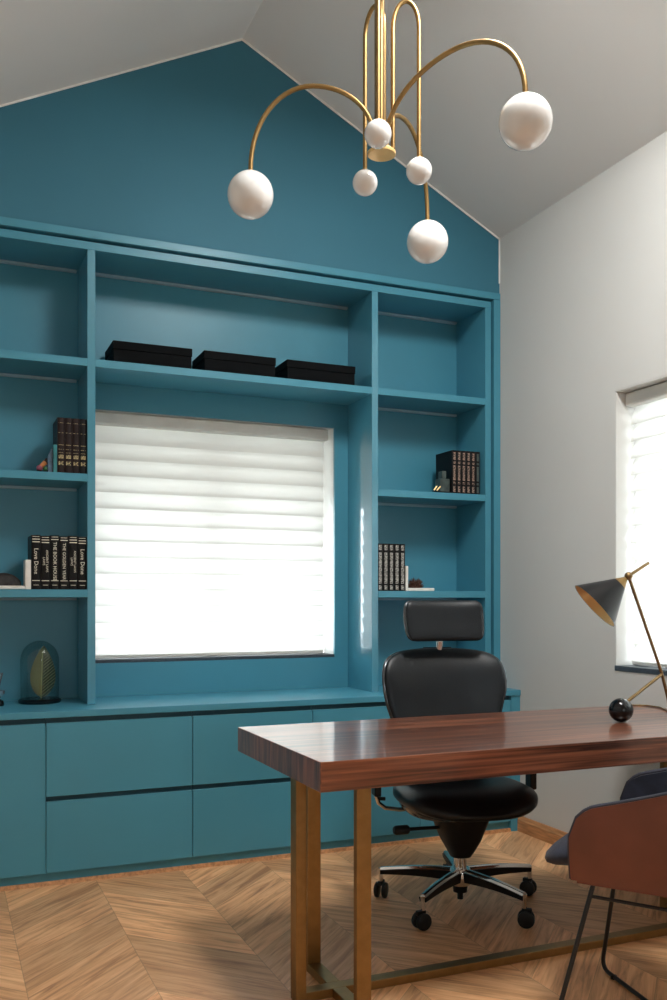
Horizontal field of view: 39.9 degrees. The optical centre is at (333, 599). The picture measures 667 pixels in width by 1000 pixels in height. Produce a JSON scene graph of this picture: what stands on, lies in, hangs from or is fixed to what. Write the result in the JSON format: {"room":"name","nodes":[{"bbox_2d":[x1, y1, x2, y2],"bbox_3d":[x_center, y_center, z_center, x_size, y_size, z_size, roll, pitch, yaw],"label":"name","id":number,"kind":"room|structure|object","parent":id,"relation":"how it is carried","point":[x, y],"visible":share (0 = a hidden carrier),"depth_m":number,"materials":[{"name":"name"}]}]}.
{"room":"office","nodes":[
{"label":"office","id":0,"kind":"room"},
{"bbox_2d":[0,41,498,292],"bbox_3d":[-0.779,-2.240,4.703,3.470,1.063,0.560,0,0,-23],"label":"wall","id":1,"kind":"structure","parent":0,"point":[154,152],"depth_m":4.49,"materials":[{"name":"teal paint"}]},
{"bbox_2d":[1,228,489,301],"bbox_3d":[-0.754,-0.593,4.589,3.427,2.152,0.270,0,0,-23],"label":"trim","id":2,"kind":"structure","parent":1,"relation":"attached to","point":[1,228],"depth_m":4.54,"materials":[{"name":"blue wood"}]},
{"bbox_2d":[0,38,499,283],"bbox_3d":[-0.668,-2.268,4.443,3.470,1.006,0.006,0,0,-23],"label":"trim","id":3,"kind":"structure","parent":1,"relation":"attached to","point":[241,39],"depth_m":4.51,"materials":[{"name":"white paint"}]},
{"bbox_2d":[0,216,499,659],"bbox_3d":[-0.726,-0.612,4.578,3.469,2.189,0.312,0,0,-23],"label":"trim","id":4,"kind":"structure","parent":1,"relation":"attached to","point":[5,222],"depth_m":4.81,"materials":[{"name":"teal paint"}]},
{"bbox_2d":[0,0,666,237],"bbox_3d":[0.608,-2.296,1.463,3.770,1.190,7.710,0,0,-23],"label":"ceiling","id":5,"kind":"structure","parent":0,"point":[600,66],"depth_m":4.09,"materials":[{"name":"paint"}]},
{"bbox_2d":[227,0,552,263],"bbox_3d":[0.175,-2.007,2.921,0.868,1.502,0.933,0,0,-23],"label":"chandelier","id":6,"kind":"object","parent":5,"relation":"hanging from","point":[525,122],"visible":1,"depth_m":3.03,"materials":[{"name":"gold metal"}]},
{"bbox_2d":[0,831,666,999],"bbox_3d":[0.608,1.290,1.463,3.770,0.100,7.710,0,0,-23],"label":"floor","id":7,"kind":"structure","parent":0,"point":[223,932],"depth_m":3.44,"materials":[{"name":"brown wood"}]},
{"bbox_2d":[0,718,45,886],"bbox_3d":[-1.815,0.876,4.014,1.022,0.728,0.510,0,0,-23],"label":"base cabinet","id":8,"kind":"object","parent":7,"relation":"on","point":[22,742],"visible":0.97,"depth_m":3.94,"materials":[{"name":"teal paint"}]},
{"bbox_2d":[0,686,520,720],"bbox_3d":[-0.689,0.497,4.492,3.468,0.029,0.518,0,0,-23],"label":"countertop","id":9,"kind":"structure","parent":8,"relation":"on","point":[142,704],"depth_m":4.39,"materials":[{"name":"teal paint"}]},
{"bbox_2d":[0,673,4,705],"bbox_3d":[-1.535,0.407,4.184,0.076,0.150,0.076,0,0,-23],"label":"ornament","id":10,"kind":"object","parent":9,"relation":"on","point":[2,692],"visible":1,"depth_m":4.17,"materials":[{"name":"silver metal"}]},
{"bbox_2d":[0,690,4,697],"bbox_3d":[-1.535,0.430,4.184,0.076,0.036,0.076,0,0,-23],"label":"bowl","id":11,"kind":"object","parent":10,"relation":"on","point":[2,692],"depth_m":4.17,"materials":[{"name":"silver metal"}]},
{"bbox_2d":[18,646,60,704],"bbox_3d":[-1.384,0.337,4.330,0.194,0.292,0.194,0,0,-23],"label":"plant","id":12,"kind":"object","parent":9,"relation":"on","point":[42,675],"visible":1,"depth_m":4.33,"materials":[{"name":"green plant"}]},
{"bbox_2d":[0,228,490,703],"bbox_3d":[-0.785,-0.587,4.649,3.413,2.140,0.465,0,0,-23],"label":"bookcase","id":13,"kind":"object","parent":9,"relation":"on","point":[421,391],"visible":0.94,"depth_m":4.82,"materials":[{"name":"teal paint"}]},
{"bbox_2d":[0,560,30,588],"bbox_3d":[-1.479,-0.115,4.164,0.198,0.134,0.100,0,0,-23],"label":"bookend","id":14,"kind":"object","parent":13,"relation":"on","point":[7,581],"visible":0.97,"depth_m":4.15,"materials":[{"name":"white stone"}]},
{"bbox_2d":[28,535,40,588],"bbox_3d":[-1.386,-0.172,4.254,0.040,0.247,0.191,0,0,-23],"label":"book","id":15,"kind":"object","parent":13,"relation":"on","point":[34,541],"visible":0.98,"depth_m":4.17,"materials":[{"name":"black paper"}]},
{"bbox_2d":[41,536,49,588],"bbox_3d":[-1.348,-0.171,4.270,0.040,0.244,0.191,0,0,-23],"label":"book","id":16,"kind":"object","parent":13,"relation":"on","point":[45,540],"visible":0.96,"depth_m":4.18,"materials":[{"name":"black paper"}]},
{"bbox_2d":[36,444,56,471],"bbox_3d":[-1.324,-0.647,4.231,0.089,0.128,0.098,0,0,-23],"label":"bookend","id":17,"kind":"object","parent":13,"relation":"on","point":[50,461],"visible":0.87,"depth_m":4.20,"materials":[{"name":"teal glass"}]},
{"bbox_2d":[50,535,58,588],"bbox_3d":[-1.311,-0.172,4.286,0.040,0.247,0.191,0,0,-23],"label":"book","id":18,"kind":"object","parent":13,"relation":"on","point":[54,539],"visible":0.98,"depth_m":4.20,"materials":[{"name":"black paper"}]},
{"bbox_2d":[53,417,64,472],"bbox_3d":[-1.283,-0.710,4.293,0.032,0.253,0.181,0,0,-23],"label":"book","id":19,"kind":"object","parent":13,"relation":"on","point":[59,424],"visible":0.82,"depth_m":4.21,"materials":[{"name":"brown leather"}]},
{"bbox_2d":[59,536,67,589],"bbox_3d":[-1.273,-0.171,4.303,0.040,0.244,0.191,0,0,-23],"label":"book","id":20,"kind":"object","parent":13,"relation":"on","point":[63,540],"visible":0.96,"depth_m":4.21,"materials":[{"name":"black paper"}]},
{"bbox_2d":[65,418,71,472],"bbox_3d":[-1.253,-0.710,4.306,0.032,0.253,0.181,0,0,-23],"label":"book","id":21,"kind":"object","parent":13,"relation":"on","point":[68,421],"visible":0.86,"depth_m":4.22,"materials":[{"name":"brown leather"}]},
{"bbox_2d":[68,536,77,589],"bbox_3d":[-1.236,-0.172,4.319,0.040,0.247,0.191,0,0,-23],"label":"book","id":22,"kind":"object","parent":13,"relation":"on","point":[72,540],"visible":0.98,"depth_m":4.23,"materials":[{"name":"black paper"}]},
{"bbox_2d":[72,418,78,472],"bbox_3d":[-1.223,-0.710,4.319,0.032,0.253,0.181,0,0,-23],"label":"book","id":23,"kind":"object","parent":13,"relation":"on","point":[75,422],"visible":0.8,"depth_m":4.24,"materials":[{"name":"brown leather"}]},
{"bbox_2d":[78,537,86,589],"bbox_3d":[-1.198,-0.171,4.335,0.040,0.244,0.191,0,0,-23],"label":"book","id":24,"kind":"object","parent":13,"relation":"on","point":[82,541],"visible":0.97,"depth_m":4.25,"materials":[{"name":"black paper"}]},
{"bbox_2d":[79,419,86,473],"bbox_3d":[-1.192,-0.710,4.332,0.032,0.253,0.181,0,0,-23],"label":"book","id":25,"kind":"object","parent":13,"relation":"on","point":[82,422],"visible":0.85,"depth_m":4.25,"materials":[{"name":"brown leather"}]},
{"bbox_2d":[105,340,191,368],"bbox_3d":[-0.911,-1.173,4.522,0.383,0.110,0.232,0,0,-23],"label":"storage box","id":26,"kind":"object","parent":13,"relation":"on","point":[121,351],"visible":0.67,"depth_m":4.42,"materials":[{"name":"black cardboard"}]},
{"bbox_2d":[95,411,327,658],"bbox_3d":[-0.628,-0.324,4.874,1.280,1.240,0.070,0,0,-23],"label":"window blind","id":27,"kind":"object","parent":13,"relation":"hanging from","point":[209,541],"visible":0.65,"depth_m":4.84,"materials":[{"name":"fabric"}]},
{"bbox_2d":[95,653,333,662],"bbox_3d":[-0.625,0.307,4.887,1.308,0.016,0.153,0,0,-23],"label":"trim","id":28,"kind":"structure","parent":13,"relation":"attached to","point":[314,655],"depth_m":4.81,"materials":[{"name":"stone"}]},
{"bbox_2d":[192,350,275,376],"bbox_3d":[-0.509,-1.173,4.694,0.375,0.110,0.232,0,0,-23],"label":"storage box","id":29,"kind":"object","parent":13,"relation":"on","point":[207,360],"visible":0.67,"depth_m":4.59,"materials":[{"name":"black cardboard"}]},
{"bbox_2d":[275,359,354,384],"bbox_3d":[-0.106,-1.173,4.867,0.384,0.110,0.232,0,0,-23],"label":"storage box","id":30,"kind":"object","parent":13,"relation":"on","point":[290,369],"visible":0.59,"depth_m":4.76,"materials":[{"name":"black cardboard"}]},
{"bbox_2d":[378,543,382,590],"bbox_3d":[0.209,-0.173,4.937,0.032,0.250,0.191,0,0,-23],"label":"book","id":31,"kind":"object","parent":13,"relation":"on","point":[380,545],"visible":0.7,"depth_m":4.85,"materials":[{"name":"black paper"}]},
{"bbox_2d":[383,544,387,590],"bbox_3d":[0.240,-0.173,4.950,0.032,0.250,0.191,0,0,-23],"label":"book","id":32,"kind":"object","parent":13,"relation":"on","point":[385,546],"visible":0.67,"depth_m":4.86,"materials":[{"name":"black paper"}]},
{"bbox_2d":[388,544,393,590],"bbox_3d":[0.270,-0.173,4.963,0.032,0.250,0.191,0,0,-23],"label":"book","id":33,"kind":"object","parent":13,"relation":"on","point":[390,546],"visible":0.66,"depth_m":4.88,"materials":[{"name":"black paper"}]},
{"bbox_2d":[394,544,398,590],"bbox_3d":[0.301,-0.173,4.976,0.032,0.250,0.191,0,0,-23],"label":"book","id":34,"kind":"object","parent":13,"relation":"on","point":[396,546],"visible":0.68,"depth_m":4.89,"materials":[{"name":"black paper"}]},
{"bbox_2d":[399,544,404,590],"bbox_3d":[0.331,-0.173,4.989,0.032,0.250,0.191,0,0,-23],"label":"book","id":35,"kind":"object","parent":13,"relation":"on","point":[401,546],"visible":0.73,"depth_m":4.90,"materials":[{"name":"black paper"}]},
{"bbox_2d":[405,566,433,590],"bbox_3d":[0.448,-0.115,4.987,0.174,0.134,0.109,0,0,-23],"label":"bookend","id":36,"kind":"object","parent":13,"relation":"on","point":[414,585],"visible":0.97,"depth_m":4.95,"materials":[{"name":"white stone"}]},
{"bbox_2d":[432,471,451,492],"bbox_3d":[0.581,-0.646,5.043,0.114,0.124,0.086,0,0,-23],"label":"bookend","id":37,"kind":"object","parent":13,"relation":"on","point":[442,485],"visible":0.94,"depth_m":5.04,"materials":[{"name":"grey stone"}]},
{"bbox_2d":[436,450,455,492],"bbox_3d":[0.627,-0.703,5.120,0.029,0.238,0.181,0,0,-23],"label":"book","id":38,"kind":"object","parent":13,"relation":"on","point":[446,461],"visible":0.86,"depth_m":5.06,"materials":[{"name":"brown paper"}]},
{"bbox_2d":[456,450,460,493],"bbox_3d":[0.655,-0.703,5.131,0.029,0.238,0.181,0,0,-23],"label":"book","id":39,"kind":"object","parent":13,"relation":"on","point":[458,453],"visible":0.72,"depth_m":5.05,"materials":[{"name":"brown paper"}]},
{"bbox_2d":[461,451,465,493],"bbox_3d":[0.683,-0.703,5.143,0.029,0.238,0.181,0,0,-23],"label":"book","id":40,"kind":"object","parent":13,"relation":"on","point":[463,453],"visible":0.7,"depth_m":5.06,"materials":[{"name":"brown paper"}]},
{"bbox_2d":[466,451,470,493],"bbox_3d":[0.710,-0.703,5.155,0.029,0.238,0.181,0,0,-23],"label":"book","id":41,"kind":"object","parent":13,"relation":"on","point":[468,453],"visible":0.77,"depth_m":5.07,"materials":[{"name":"brown paper"}]},
{"bbox_2d":[471,451,474,493],"bbox_3d":[0.738,-0.703,5.167,0.029,0.238,0.181,0,0,-23],"label":"book","id":42,"kind":"object","parent":13,"relation":"on","point":[472,452],"visible":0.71,"depth_m":5.08,"materials":[{"name":"brown paper"}]},
{"bbox_2d":[475,452,479,494],"bbox_3d":[0.765,-0.703,5.179,0.029,0.238,0.181,0,0,-23],"label":"book","id":43,"kind":"object","parent":13,"relation":"on","point":[477,454],"visible":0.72,"depth_m":5.09,"materials":[{"name":"grey paper"}]},
{"bbox_2d":[45,711,191,880],"bbox_3d":[-1.048,0.876,4.343,0.649,0.728,0.510,0,0,-23],"label":"base cabinet","id":44,"kind":"object","parent":7,"relation":"on","point":[119,792],"visible":0.97,"depth_m":4.10,"materials":[{"name":"teal paint"}]},
{"bbox_2d":[191,705,311,863],"bbox_3d":[-0.476,0.876,4.588,0.595,0.728,0.510,0,0,-23],"label":"base cabinet","id":45,"kind":"object","parent":7,"relation":"on","point":[241,805],"visible":0.66,"depth_m":4.32,"materials":[{"name":"teal paint"}]},
{"bbox_2d":[0,828,510,891],"bbox_3d":[-0.603,1.232,4.266,3.450,0.016,0.018,0,0,-23],"label":"baseboard","id":46,"kind":"structure","parent":7,"relation":"on","point":[348,848],"depth_m":4.25,"materials":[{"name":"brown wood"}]},
{"bbox_2d":[311,702,419,848],"bbox_3d":[0.070,0.876,4.822,0.594,0.728,0.510,0,0,-23],"label":"base cabinet","id":47,"kind":"object","parent":7,"relation":"on","point":[337,808],"visible":0.22,"depth_m":4.56,"materials":[{"name":"teal paint"}]},
{"bbox_2d":[238,704,666,999],"bbox_3d":[0.664,0.852,3.360,1.866,0.776,0.795,0,0,-23],"label":"desk","id":48,"kind":"object","parent":7,"relation":"on","point":[360,756],"visible":0.91,"depth_m":2.99,"materials":[{"name":"brown wood"}]},
{"bbox_2d":[575,562,666,721],"bbox_3d":[1.205,0.157,3.697,0.316,0.613,0.717,0,0,33],"label":"desk lamp","id":49,"kind":"object","parent":48,"relation":"on","point":[604,597],"visible":1,"depth_m":3.48,"materials":[{"name":"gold metal"}]},
{"bbox_2d":[372,600,537,930],"bbox_3d":[0.497,0.621,3.729,0.705,1.239,0.706,0,0,26],"label":"office chair","id":50,"kind":"object","parent":7,"relation":"on","point":[438,680],"visible":0.88,"depth_m":3.84,"materials":[{"name":"black leather"}]},
{"bbox_2d":[378,879,384,885],"bbox_3d":[0.200,1.178,3.833,0.020,0.021,0.038,0,0,21],"label":"hood","id":51,"kind":"object","parent":50,"relation":"attached to","point":[381,882],"depth_m":3.82,"materials":[{"name":"black plastic"}]},
{"bbox_2d":[416,910,425,915],"bbox_3d":[0.329,1.178,3.458,0.038,0.021,0.020,0,0,-28],"label":"hood","id":52,"kind":"object","parent":50,"relation":"attached to","point":[418,912],"depth_m":3.45,"materials":[{"name":"black plastic"}]},
{"bbox_2d":[522,908,531,913],"bbox_3d":[0.733,1.178,3.482,0.038,0.021,0.020,0,0,13],"label":"hood","id":53,"kind":"object","parent":50,"relation":"attached to","point":[524,910],"depth_m":3.47,"materials":[{"name":"black plastic"}]},
{"bbox_2d":[523,877,531,882],"bbox_3d":[0.815,1.178,3.863,0.038,0.021,0.020,0,0,29],"label":"hood","id":54,"kind":"object","parent":50,"relation":"attached to","point":[525,879],"depth_m":3.85,"materials":[{"name":"black plastic"}]},
{"bbox_2d":[418,696,510,837],"bbox_3d":[0.597,0.876,5.047,0.551,0.728,0.510,0,0,-23],"label":"base cabinet","id":55,"kind":"object","parent":7,"relation":"on","point":[500,824],"visible":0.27,"depth_m":4.89,"materials":[{"name":"teal paint"}]},
{"bbox_2d":[509,695,519,830],"bbox_3d":[0.972,0.876,4.947,0.057,0.727,0.030,0,0,-23],"label":"filler panel","id":56,"kind":"object","parent":7,"relation":"on","point":[515,700],"visible":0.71,"depth_m":4.93,"materials":[{"name":"teal paint"}]},
{"bbox_2d":[545,767,666,999],"bbox_3d":[0.993,0.827,2.726,0.690,0.826,0.600,0,0,31],"label":"chair","id":57,"kind":"object","parent":7,"relation":"on","point":[621,844],"visible":1,"depth_m":2.53,"materials":[{"name":"brown leather"}]},
{"bbox_2d":[545,833,567,865],"bbox_3d":[0.965,0.745,2.744,0.624,0.113,0.510,0,0,31],"label":"seat cushion","id":58,"kind":"object","parent":57,"relation":"on","point":[557,854],"depth_m":2.70,"materials":[{"name":"grey fabric"}]},
{"bbox_2d":[499,131,666,832],"bbox_3d":[2.285,-0.387,2.235,0.220,3.255,7.510,0,0,-23],"label":"wall","id":59,"kind":"structure","parent":0,"point":[583,284],"depth_m":4.52,"materials":[{"name":"white paint"}]},
{"bbox_2d":[517,816,566,844],"bbox_3d":[2.321,1.199,1.848,0.018,0.082,6.770,0,0,-23],"label":"baseboard","id":60,"kind":"structure","parent":59,"relation":"attached to","point":[538,830],"depth_m":4.76,"materials":[{"name":"brown wood"}]},
{"bbox_2d":[615,375,666,664],"bbox_3d":[1.641,-0.333,3.648,0.147,1.270,1.375,0,0,-23],"label":"window frame","id":61,"kind":"structure","parent":59,"relation":"attached to","point":[624,479],"depth_m":4.26,"materials":[{"name":"white paint"}]},
{"bbox_2d":[615,665,666,675],"bbox_3d":[1.637,0.314,3.646,0.149,0.024,1.375,0,0,-23],"label":"window sill","id":62,"kind":"structure","parent":59,"relation":"attached to","point":[626,668],"depth_m":4.11,"materials":[{"name":"stone"}]},
{"bbox_2d":[626,381,666,667],"bbox_3d":[1.650,-0.330,3.653,0.070,1.257,1.357,0,0,-23],"label":"window blind","id":63,"kind":"object","parent":59,"relation":"attached to","point":[649,485],"visible":0.95,"depth_m":4.15,"materials":[{"name":"fabric"}]},
{"bbox_3d":[-0.844,-0.234,4.855,3.470,2.948,0.230,0,0,-23],"label":"wall","id":64,"kind":"structure","parent":0,"visible":0},
{"bbox_2d":[322,442,323,652],"bbox_3d":[-0.665,-0.318,4.980,1.308,1.265,0.040,0,0,-23],"label":"window","id":65,"kind":"structure","parent":64,"relation":"in","point":[322,442],"depth_m":5.22,"materials":[{"name":"white paint"}]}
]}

